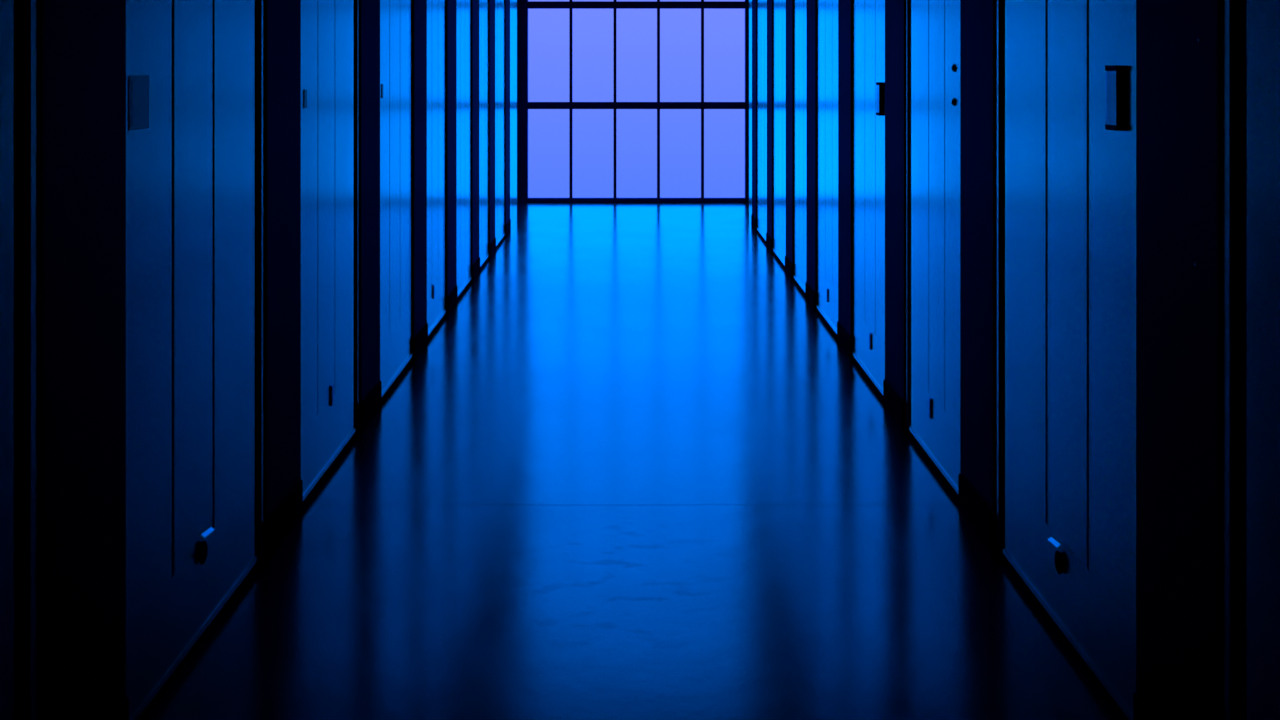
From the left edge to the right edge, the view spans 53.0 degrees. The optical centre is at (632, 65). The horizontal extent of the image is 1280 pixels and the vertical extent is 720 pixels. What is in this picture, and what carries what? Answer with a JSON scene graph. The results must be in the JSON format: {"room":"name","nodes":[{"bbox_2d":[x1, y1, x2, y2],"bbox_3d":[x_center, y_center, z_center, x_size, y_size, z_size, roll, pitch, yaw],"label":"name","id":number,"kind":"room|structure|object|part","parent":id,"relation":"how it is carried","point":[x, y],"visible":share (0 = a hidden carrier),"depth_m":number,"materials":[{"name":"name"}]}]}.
{"room":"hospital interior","nodes":[
{"label":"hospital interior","id":0,"kind":"room"},
{"bbox_2d":[139,202,1126,719],"bbox_3d":[0.000,1.455,5.825,3.400,0.100,15.050,0,0,0],"label":"floor","id":1,"kind":"structure","parent":0,"point":[632,472],"depth_m":3.81,"materials":[{"name":"blue tile"}]},
{"bbox_2d":[0,0,37,719],"bbox_3d":[-1.294,0.345,1.779,0.501,2.120,0.957,0,0,0],"label":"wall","id":2,"kind":"structure","parent":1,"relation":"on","point":[18,18],"depth_m":2.23,"materials":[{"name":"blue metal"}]},
{"bbox_3d":[-1.068,0.338,1.740,0.036,2.065,0.876,0,0,0],"label":"door","id":3,"kind":"part","parent":2,"relation":"part of","materials":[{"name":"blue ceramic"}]},
{"bbox_3d":[-1.073,0.340,2.243,0.054,2.070,0.028,0,0,0],"label":"edge trim","id":4,"kind":"part","parent":2,"relation":"part of","materials":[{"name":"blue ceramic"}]},
{"bbox_2d":[38,0,128,719],"bbox_3d":[-1.072,0.345,2.448,0.076,2.120,0.376,0,0,0],"label":"pillar","id":5,"kind":"structure","parent":1,"relation":"on","point":[82,43],"depth_m":2.43,"materials":[{"name":"black metal"}]},
{"bbox_3d":[-1.038,1.350,2.448,0.007,0.110,0.372,0,0,0],"label":"plate","id":6,"kind":"part","parent":5,"relation":"part of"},
{"bbox_2d":[126,0,263,719],"bbox_3d":[-1.289,0.345,3.141,0.513,2.120,1.005,0,0,0],"label":"door","id":7,"kind":"structure","parent":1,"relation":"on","point":[195,68],"depth_m":3.05,"materials":[{"name":"blue metal"}]},
{"bbox_3d":[-1.050,0.077,2.728,0.005,0.115,0.110,0,0,0],"label":"plate","id":8,"kind":"part","parent":7,"relation":"part of","materials":[{"name":"metal"}]},
{"bbox_3d":[-1.042,1.139,3.132,0.019,0.017,0.075,0,0,0],"label":"latch lever","id":9,"kind":"part","parent":7,"relation":"part of","materials":[{"name":"metal"}]},
{"bbox_3d":[-1.073,0.340,3.630,0.054,2.070,0.028,0,0,0],"label":"edge trim","id":10,"kind":"part","parent":7,"relation":"part of","materials":[{"name":"black metal"}]},
{"bbox_2d":[255,0,302,559],"bbox_3d":[-1.072,0.345,3.834,0.076,2.120,0.376,0,0,0],"label":"pillar","id":11,"kind":"structure","parent":1,"relation":"on","point":[283,484],"depth_m":3.81,"materials":[{"name":"black metal"}]},
{"bbox_3d":[-1.038,1.350,3.834,0.007,0.110,0.372,0,0,0],"label":"plate","id":12,"kind":"part","parent":11,"relation":"part of","materials":[{"name":"black metal"}]},
{"bbox_2d":[301,0,358,501],"bbox_3d":[-1.294,0.345,4.465,0.501,2.120,0.882,0,0,0],"label":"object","id":13,"kind":"object","parent":1,"relation":"on","point":[329,28],"visible":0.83,"depth_m":4.43,"materials":[{"name":"blue metal"}]},
{"bbox_3d":[-1.050,0.105,4.109,0.005,0.060,0.030,0,0,0],"label":"keyhole plate","id":14,"kind":"part","parent":13,"relation":"part of","materials":[{"name":"metal"}]},
{"bbox_3d":[-1.073,0.340,4.892,0.054,2.070,0.028,0,0,0],"label":"edge trim","id":15,"kind":"part","parent":13,"relation":"part of","materials":[{"name":"black metal"}]},
{"bbox_2d":[355,0,381,432],"bbox_3d":[-1.072,0.345,5.097,0.076,2.120,0.376,0,0,0],"label":"pillar","id":16,"kind":"structure","parent":1,"relation":"on","point":[370,385],"depth_m":5.07,"materials":[{"name":"black metal"}]},
{"bbox_3d":[-1.038,1.350,5.097,0.007,0.110,0.372,0,0,0],"label":"plate","id":17,"kind":"part","parent":16,"relation":"part of","materials":[{"name":"black metal"}]},
{"bbox_2d":[380,0,412,396],"bbox_3d":[-1.294,0.345,5.693,0.501,2.120,0.813,0,0,0],"label":"locker","id":18,"kind":"object","parent":1,"relation":"on","point":[396,353],"visible":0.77,"depth_m":5.65,"materials":[{"name":"blue metal"}]},
{"bbox_2d":[409,0,427,360],"bbox_3d":[-1.072,0.345,6.292,0.076,2.120,0.376,0,0,0],"label":"pillar","id":19,"kind":"structure","parent":1,"relation":"on","point":[419,7],"depth_m":6.25,"materials":[{"name":"black metal"}]},
{"bbox_3d":[-1.038,1.350,6.292,0.007,0.110,0.372,0,0,0],"label":"plate","id":20,"kind":"part","parent":19,"relation":"part of","materials":[{"name":"black metal"}]},
{"bbox_2d":[427,0,445,336],"bbox_3d":[-1.294,0.345,6.837,0.501,2.120,0.710,0,0,0],"label":"locker","id":21,"kind":"object","parent":1,"relation":"on","point":[436,310],"visible":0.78,"depth_m":6.83,"materials":[{"name":"blue metal"}]},
{"bbox_2d":[443,0,457,316],"bbox_3d":[-1.072,0.345,7.384,0.076,2.120,0.376,0,0,0],"label":"pillar","id":22,"kind":"structure","parent":1,"relation":"on","point":[451,288],"depth_m":7.32,"materials":[{"name":"black metal"}]},
{"bbox_3d":[-1.038,1.350,7.384,0.007,0.110,0.372,0,0,0],"label":"plate","id":23,"kind":"part","parent":22,"relation":"part of","materials":[{"name":"black metal"}]},
{"bbox_2d":[457,0,471,296],"bbox_3d":[-1.294,0.345,7.945,0.501,2.120,0.742,0,0,0],"label":"locker","id":24,"kind":"object","parent":1,"relation":"on","point":[464,276],"visible":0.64,"depth_m":7.95,"materials":[{"name":"blue metal"}]},
{"bbox_2d":[469,0,479,282],"bbox_3d":[-1.072,0.345,8.508,0.076,2.120,0.376,0,0,0],"label":"pillar","id":25,"kind":"structure","parent":1,"relation":"on","point":[475,259],"depth_m":8.43,"materials":[{"name":"black metal"}]},
{"bbox_3d":[-1.038,1.350,8.508,0.007,0.110,0.372,0,0,0],"label":"plate","id":26,"kind":"part","parent":25,"relation":"part of","materials":[{"name":"black metal"}]},
{"bbox_2d":[479,0,488,267],"bbox_3d":[-1.294,0.345,9.008,0.501,2.120,0.619,0,0,0],"label":"locker","id":27,"kind":"object","parent":1,"relation":"on","point":[483,4],"visible":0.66,"depth_m":9.02,"materials":[{"name":"blue metal"}]},
{"bbox_2d":[487,0,495,258],"bbox_3d":[-1.072,0.345,9.509,0.076,2.120,0.376,0,0,0],"label":"pillar","id":28,"kind":"structure","parent":1,"relation":"on","point":[491,3],"depth_m":9.44,"materials":[{"name":"black metal"}]},
{"bbox_3d":[-1.038,1.350,9.509,0.007,0.110,0.372,0,0,0],"label":"plate","id":29,"kind":"part","parent":28,"relation":"part of","materials":[{"name":"metal"}]},
{"bbox_2d":[495,0,504,246],"bbox_3d":[-1.294,0.345,10.095,0.501,2.120,0.791,0,0,0],"label":"locker","id":30,"kind":"object","parent":1,"relation":"on","point":[499,4],"visible":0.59,"depth_m":10.10,"materials":[{"name":"blue metal"}]},
{"bbox_2d":[503,0,510,237],"bbox_3d":[-1.072,0.345,10.683,0.076,2.120,0.376,0,0,0],"label":"pillar","id":31,"kind":"structure","parent":1,"relation":"on","point":[507,221],"depth_m":10.58,"materials":[{"name":"black metal"}]},
{"bbox_3d":[-1.038,1.350,10.683,0.007,0.110,0.372,0,0,0],"label":"plate","id":32,"kind":"part","parent":31,"relation":"part of","materials":[{"name":"black metal"}]},
{"bbox_2d":[517,0,748,202],"bbox_3d":[0.000,-1.195,13.250,2.420,5.200,0.080,0,0,0],"label":"window","id":33,"kind":"structure","parent":1,"relation":"on","point":[523,105],"depth_m":13.21,"materials":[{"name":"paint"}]},
{"bbox_2d":[751,0,758,231],"bbox_3d":[1.072,0.345,11.045,0.076,2.120,0.376,0,0,0],"label":"pillar","id":34,"kind":"structure","parent":1,"relation":"on","point":[754,2],"depth_m":10.99,"materials":[{"name":"black metal"}]},
{"bbox_3d":[1.038,1.350,11.045,0.007,0.110,0.372,0,0,0],"label":"plate","id":35,"kind":"part","parent":34,"relation":"part of","materials":[{"name":"metal"}]},
{"bbox_2d":[757,0,766,240],"bbox_3d":[1.294,0.345,10.420,0.501,2.120,0.866,0,0,0],"label":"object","id":36,"kind":"object","parent":1,"relation":"on","point":[761,4],"visible":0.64,"depth_m":10.41,"materials":[{"name":"blue metal"}]},
{"bbox_2d":[766,0,774,253],"bbox_3d":[1.072,0.345,9.797,0.076,2.120,0.376,0,0,0],"label":"pillar","id":37,"kind":"structure","parent":1,"relation":"on","point":[770,3],"depth_m":9.71,"materials":[{"name":"black metal"}]},
{"bbox_3d":[1.038,1.350,9.797,0.007,0.110,0.372,0,0,0],"label":"plate","id":38,"kind":"part","parent":37,"relation":"part of","materials":[{"name":"black metal"}]},
{"bbox_2d":[773,0,785,265],"bbox_3d":[1.294,0.345,9.180,0.501,2.120,0.850,0,0,0],"label":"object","id":39,"kind":"object","parent":1,"relation":"on","point":[779,248],"visible":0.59,"depth_m":9.14,"materials":[{"name":"blue metal"}]},
{"bbox_2d":[785,0,795,280],"bbox_3d":[1.072,0.345,8.565,0.076,2.120,0.376,0,0,0],"label":"pillar","id":40,"kind":"structure","parent":1,"relation":"on","point":[789,258],"depth_m":8.48,"materials":[{"name":"black metal"}]},
{"bbox_3d":[1.038,1.350,8.565,0.007,0.110,0.372,0,0,0],"label":"plate","id":41,"kind":"part","parent":40,"relation":"part of","materials":[{"name":"black metal"}]},
{"bbox_2d":[793,0,805,292],"bbox_3d":[1.294,0.345,8.038,0.501,2.120,0.668,0,0,0],"label":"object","id":42,"kind":"object","parent":1,"relation":"on","point":[799,275],"visible":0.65,"depth_m":8.05,"materials":[{"name":"blue metal"}]},
{"bbox_2d":[805,0,818,311],"bbox_3d":[1.072,0.345,7.514,0.076,2.120,0.376,0,0,0],"label":"pillar","id":43,"kind":"structure","parent":1,"relation":"on","point":[811,5],"depth_m":7.48,"materials":[{"name":"black metal"}]},
{"bbox_3d":[1.038,1.350,7.514,0.007,0.110,0.372,0,0,0],"label":"plate","id":44,"kind":"part","parent":43,"relation":"part of","materials":[{"name":"black metal"}]},
{"bbox_2d":[816,0,837,334],"bbox_3d":[1.294,0.345,6.918,0.501,2.120,0.809,0,0,0],"label":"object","id":45,"kind":"object","parent":1,"relation":"on","point":[827,10],"visible":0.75,"depth_m":6.89,"materials":[{"name":"blue metal"}]},
{"bbox_2d":[837,0,855,359],"bbox_3d":[1.072,0.345,6.323,0.076,2.120,0.376,0,0,0],"label":"pillar","id":46,"kind":"structure","parent":1,"relation":"on","point":[845,7],"depth_m":6.29,"materials":[{"name":"black metal"}]},
{"bbox_3d":[1.038,1.350,6.323,0.007,0.110,0.372,0,0,0],"label":"plate","id":47,"kind":"part","parent":46,"relation":"part of","materials":[{"name":"black metal"}]},
{"bbox_2d":[852,0,884,395],"bbox_3d":[1.289,0.345,5.720,0.512,2.120,0.823,0,0,0],"label":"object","id":48,"kind":"object","parent":1,"relation":"on","point":[868,351],"visible":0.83,"depth_m":5.68,"materials":[{"name":"blue metal"}]},
{"bbox_3d":[1.037,0.139,5.427,0.005,0.128,0.062,0,0,0],"label":"handle","id":49,"kind":"part","parent":48,"relation":"part of","materials":[{"name":"metal"}]},
{"bbox_2d":[883,0,909,431],"bbox_3d":[1.072,0.345,5.118,0.076,2.120,0.376,0,0,0],"label":"pillar","id":50,"kind":"structure","parent":1,"relation":"on","point":[894,384],"depth_m":5.09,"materials":[{"name":"black metal"}]},
{"bbox_3d":[1.038,1.350,5.118,0.007,0.110,0.372,0,0,0],"label":"plate","id":51,"kind":"part","parent":50,"relation":"part of","materials":[{"name":"black metal"}]},
{"bbox_2d":[906,0,959,494],"bbox_3d":[1.293,0.345,4.506,0.504,2.120,0.841,0,0,0],"label":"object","id":52,"kind":"object","parent":1,"relation":"on","point":[932,26],"visible":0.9,"depth_m":4.49,"materials":[{"name":"blue metal"}]},
{"bbox_3d":[1.073,0.340,4.913,0.054,2.070,0.028,0,0,0],"label":"edge trim","id":53,"kind":"part","parent":52,"relation":"part of","materials":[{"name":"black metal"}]},
{"bbox_2d":[958,0,1004,551],"bbox_3d":[1.072,0.345,3.895,0.076,2.120,0.376,0,0,0],"label":"pillar","id":54,"kind":"structure","parent":1,"relation":"on","point":[977,476],"depth_m":3.85,"materials":[{"name":"black metal"}]},
{"bbox_3d":[1.038,1.350,3.895,0.007,0.110,0.372,0,0,0],"label":"plate","id":55,"kind":"part","parent":54,"relation":"part of","materials":[{"name":"black metal"}]},
{"bbox_2d":[996,0,1135,719],"bbox_3d":[1.289,0.345,3.182,0.513,2.120,1.045,0,0,0],"label":"door","id":56,"kind":"structure","parent":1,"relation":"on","point":[1066,69],"depth_m":3.08,"materials":[{"name":"blue metal"}]},
{"bbox_3d":[1.073,0.340,3.690,0.054,2.070,0.028,0,0,0],"label":"edge trim","id":57,"kind":"part","parent":56,"relation":"part of","materials":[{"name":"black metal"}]},
{"bbox_3d":[1.042,1.174,3.161,0.019,0.017,0.075,0,0,0],"label":"latch lever","id":58,"kind":"part","parent":56,"relation":"part of","materials":[{"name":"metal"}]},
{"bbox_3d":[1.037,0.069,2.778,0.005,0.128,0.062,0,0,0],"label":"handle","id":59,"kind":"part","parent":56,"relation":"part of","materials":[{"name":"metal"}]},
{"bbox_2d":[1133,0,1222,719],"bbox_3d":[1.072,0.345,2.469,0.076,2.120,0.376,0,0,0],"label":"pillar","id":60,"kind":"structure","parent":1,"relation":"on","point":[1179,43],"depth_m":2.45,"materials":[{"name":"black metal"}]},
{"bbox_3d":[1.038,1.350,2.469,0.007,0.110,0.372,0,0,0],"label":"plate","id":61,"kind":"part","parent":60,"relation":"part of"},
{"bbox_2d":[1223,0,1279,719],"bbox_3d":[1.294,0.345,1.789,0.501,2.120,0.978,0,0,0],"label":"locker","id":62,"kind":"object","parent":1,"relation":"on","point":[1251,28],"visible":1,"depth_m":2.18,"materials":[{"name":"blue metal"}]},
{"bbox_3d":[1.073,0.340,2.264,0.054,2.070,0.028,0,0,0],"label":"edge trim","id":63,"kind":"part","parent":62,"relation":"part of","materials":[{"name":"black metal"}]},
{"bbox_3d":[1.068,0.338,1.751,0.036,2.065,0.897,0,0,0],"label":"door","id":64,"kind":"part","parent":62,"relation":"part of","materials":[{"name":"blue metal"}]},
{"bbox_3d":[1.377,-1.195,5.825,0.646,5.200,15.050,0,0,0],"label":"wall","id":65,"kind":"structure","parent":0,"visible":0},
{"bbox_2d":[749,0,751,222],"bbox_3d":[1.295,0.345,11.429,0.490,2.120,0.382,0,0,0],"label":"door","id":66,"kind":"structure","parent":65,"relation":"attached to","point":[750,1],"depth_m":11.47,"materials":[{"name":"blue metal"}]},
{"bbox_3d":[-1.377,-1.195,5.825,0.646,5.200,15.050,0,0,0],"label":"wall","id":67,"kind":"structure","parent":0,"visible":0},
{"bbox_2d":[510,0,516,227],"bbox_3d":[-1.295,0.345,11.248,0.490,2.120,0.744,0,0,0],"label":"panel","id":68,"kind":"object","parent":67,"relation":"attached to","point":[513,3],"visible":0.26,"depth_m":11.28,"materials":[{"name":"blue metal"}]}
]}

